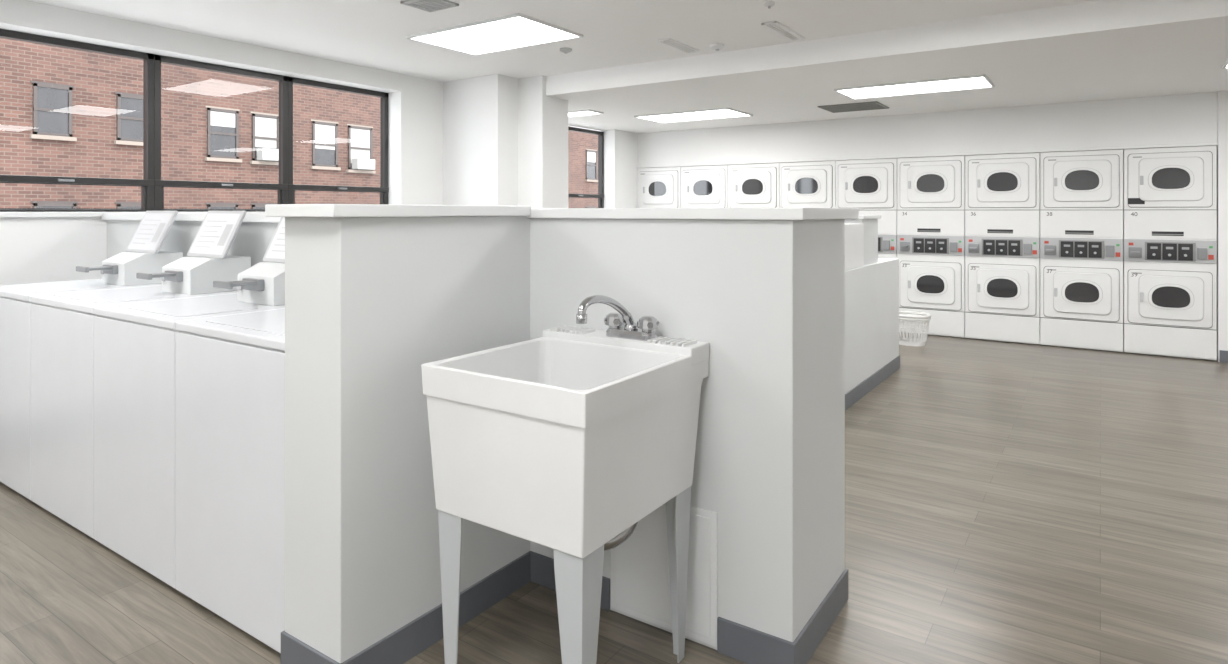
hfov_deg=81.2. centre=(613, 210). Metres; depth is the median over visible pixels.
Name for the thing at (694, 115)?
diffuser
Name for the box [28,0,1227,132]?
ceiling
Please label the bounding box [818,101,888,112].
ceiling vent
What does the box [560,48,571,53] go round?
smoke detector
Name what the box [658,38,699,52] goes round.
ceiling vent
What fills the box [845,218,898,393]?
wall
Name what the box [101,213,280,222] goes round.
trim
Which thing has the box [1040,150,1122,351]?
dryer
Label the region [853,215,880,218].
trim
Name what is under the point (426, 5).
ceiling vent
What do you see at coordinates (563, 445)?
basin
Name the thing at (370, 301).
wall partition
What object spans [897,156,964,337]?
dryer
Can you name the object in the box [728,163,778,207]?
dryer
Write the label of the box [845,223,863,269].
trim
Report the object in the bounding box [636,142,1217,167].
trim
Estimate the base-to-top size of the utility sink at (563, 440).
1.034 m
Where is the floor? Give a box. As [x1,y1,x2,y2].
[0,332,1227,663]
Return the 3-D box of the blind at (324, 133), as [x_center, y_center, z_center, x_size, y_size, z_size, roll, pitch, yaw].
[-9.004,-2.306,22.314,0.005,0.748,0.710,0,0,34]
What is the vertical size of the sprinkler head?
0.032 m
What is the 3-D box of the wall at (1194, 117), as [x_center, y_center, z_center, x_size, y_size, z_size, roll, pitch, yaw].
[4.097,0.105,7.281,9.000,2.430,0.950,0,0,34]
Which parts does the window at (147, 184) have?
sash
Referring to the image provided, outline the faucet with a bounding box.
[576,295,658,340]
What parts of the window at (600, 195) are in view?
sash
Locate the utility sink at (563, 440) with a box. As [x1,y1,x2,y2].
[421,295,708,663]
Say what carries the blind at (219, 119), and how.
hanging from the apartment building
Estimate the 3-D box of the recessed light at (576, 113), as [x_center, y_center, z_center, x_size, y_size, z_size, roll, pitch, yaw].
[-0.360,-1.001,7.339,0.440,0.018,0.260,0,0,34]
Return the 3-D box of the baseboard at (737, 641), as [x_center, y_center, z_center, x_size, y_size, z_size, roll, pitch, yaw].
[-0.082,1.220,2.187,1.715,0.100,0.598,0,0,-4]
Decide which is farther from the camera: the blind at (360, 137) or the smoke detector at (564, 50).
the blind at (360, 137)
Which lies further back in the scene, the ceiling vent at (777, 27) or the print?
the print
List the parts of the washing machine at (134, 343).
panel, lid, panel, slide handle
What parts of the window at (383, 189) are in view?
sash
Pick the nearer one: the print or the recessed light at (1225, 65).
the recessed light at (1225, 65)
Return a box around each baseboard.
[281,551,847,663]
[845,355,899,409]
[1219,350,1227,362]
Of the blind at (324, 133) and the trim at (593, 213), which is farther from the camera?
the blind at (324, 133)
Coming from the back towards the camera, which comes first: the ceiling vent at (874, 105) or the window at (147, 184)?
the ceiling vent at (874, 105)
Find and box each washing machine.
[0,211,182,499]
[30,211,250,537]
[93,217,284,587]
[175,309,284,652]
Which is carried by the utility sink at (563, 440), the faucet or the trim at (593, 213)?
the faucet
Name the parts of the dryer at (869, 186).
door frame, door, panel, control panel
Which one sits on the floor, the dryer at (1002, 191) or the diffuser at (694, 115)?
the dryer at (1002, 191)
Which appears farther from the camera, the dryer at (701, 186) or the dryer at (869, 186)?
the dryer at (701, 186)
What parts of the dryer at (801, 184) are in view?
door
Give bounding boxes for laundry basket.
[899,311,930,345]
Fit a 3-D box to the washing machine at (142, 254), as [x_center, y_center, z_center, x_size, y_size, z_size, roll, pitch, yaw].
[-2.591,0.634,3.567,0.644,1.272,0.708,0,0,34]
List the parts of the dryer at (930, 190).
panel, door frame, door frame, control panel, kick panel, door, door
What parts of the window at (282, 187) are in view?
sash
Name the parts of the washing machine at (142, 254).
panel, lid, panel, slide handle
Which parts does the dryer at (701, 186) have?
door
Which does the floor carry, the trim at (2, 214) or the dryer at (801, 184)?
the dryer at (801, 184)
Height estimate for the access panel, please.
0.388 m
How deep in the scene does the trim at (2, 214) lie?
4.11 m
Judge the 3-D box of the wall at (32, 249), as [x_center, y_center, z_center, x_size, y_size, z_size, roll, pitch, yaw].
[-2.671,0.020,5.137,0.250,2.600,12.100,0,0,34]
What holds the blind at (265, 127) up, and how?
hanging from the apartment building
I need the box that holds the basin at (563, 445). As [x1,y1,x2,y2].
[421,337,708,557]
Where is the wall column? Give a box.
[443,74,567,207]
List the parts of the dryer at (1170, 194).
door frame, door frame, panel, kick panel, control panel, door, door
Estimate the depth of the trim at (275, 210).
1.97 m
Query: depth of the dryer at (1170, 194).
6.20 m
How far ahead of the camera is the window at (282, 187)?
5.01 m
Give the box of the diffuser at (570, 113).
[568,111,596,115]
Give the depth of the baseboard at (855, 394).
5.06 m
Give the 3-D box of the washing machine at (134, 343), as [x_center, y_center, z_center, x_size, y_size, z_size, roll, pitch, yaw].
[-1.522,0.634,2.841,0.644,1.272,0.708,0,0,34]
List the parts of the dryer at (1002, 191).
door frame, door frame, panel, kick panel, control panel, door, door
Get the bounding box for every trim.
[0,212,264,216]
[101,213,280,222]
[265,204,530,216]
[527,208,858,219]
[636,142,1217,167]
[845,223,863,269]
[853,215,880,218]
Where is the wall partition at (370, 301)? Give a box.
[107,216,844,662]
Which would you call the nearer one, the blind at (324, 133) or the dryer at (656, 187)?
the dryer at (656, 187)
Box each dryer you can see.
[637,167,680,207]
[681,165,727,207]
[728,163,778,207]
[779,161,835,207]
[836,158,896,257]
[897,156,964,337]
[965,153,1039,343]
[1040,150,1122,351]
[1123,146,1216,359]
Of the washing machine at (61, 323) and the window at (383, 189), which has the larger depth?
the window at (383, 189)
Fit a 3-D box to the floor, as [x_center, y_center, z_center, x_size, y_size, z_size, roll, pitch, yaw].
[0.924,1.320,2.696,9.100,0.100,12.100,0,0,34]
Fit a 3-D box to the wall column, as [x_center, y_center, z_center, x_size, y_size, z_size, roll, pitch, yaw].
[-0.944,0.020,6.648,1.010,2.500,0.860,0,0,34]
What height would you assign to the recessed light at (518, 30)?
0.018 m
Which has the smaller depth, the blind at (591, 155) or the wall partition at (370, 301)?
the wall partition at (370, 301)
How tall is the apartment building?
14.000 m
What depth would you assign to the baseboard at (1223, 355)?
6.01 m
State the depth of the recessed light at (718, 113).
7.50 m
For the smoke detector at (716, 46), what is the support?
attached to the ceiling
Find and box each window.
[0,29,154,211]
[154,54,287,211]
[288,76,388,203]
[568,126,603,207]
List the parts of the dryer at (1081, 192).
panel, kick panel, door frame, door frame, control panel, door, door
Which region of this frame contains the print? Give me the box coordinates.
[1152,234,1183,234]
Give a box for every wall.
[0,0,639,284]
[638,90,1227,361]
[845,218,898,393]
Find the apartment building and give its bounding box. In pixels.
[0,38,597,208]
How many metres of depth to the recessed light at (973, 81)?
5.80 m
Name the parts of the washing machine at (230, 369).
panel, lid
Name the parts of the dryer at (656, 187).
door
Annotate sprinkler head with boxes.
[764,1,774,8]
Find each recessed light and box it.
[407,13,582,55]
[568,109,603,116]
[634,107,752,122]
[834,74,994,99]
[1221,59,1227,68]
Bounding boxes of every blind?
[211,111,234,127]
[255,117,276,147]
[315,124,334,149]
[351,128,369,162]
[588,152,595,162]
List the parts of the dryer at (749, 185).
door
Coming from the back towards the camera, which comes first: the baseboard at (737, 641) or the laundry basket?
the laundry basket
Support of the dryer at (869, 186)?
on the floor
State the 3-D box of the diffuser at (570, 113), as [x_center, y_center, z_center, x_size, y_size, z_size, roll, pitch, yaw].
[-0.360,-1.004,7.339,0.400,0.008,0.220,0,0,34]
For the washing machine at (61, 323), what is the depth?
2.96 m
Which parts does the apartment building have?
pane, sill, pane, sill, pane, pane, pane, sill, pane, sill, pane, pane, sill, sill, pane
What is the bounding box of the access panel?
[611,504,716,646]
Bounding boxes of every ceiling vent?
[400,0,458,11]
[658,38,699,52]
[761,21,804,40]
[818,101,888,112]
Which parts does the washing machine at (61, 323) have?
panel, lid, panel, slide handle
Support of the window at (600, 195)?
in the wall at (32, 249)
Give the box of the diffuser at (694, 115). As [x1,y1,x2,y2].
[640,110,745,121]
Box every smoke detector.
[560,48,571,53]
[710,43,723,50]
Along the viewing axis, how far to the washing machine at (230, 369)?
2.17 m
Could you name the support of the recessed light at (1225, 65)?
in the ceiling

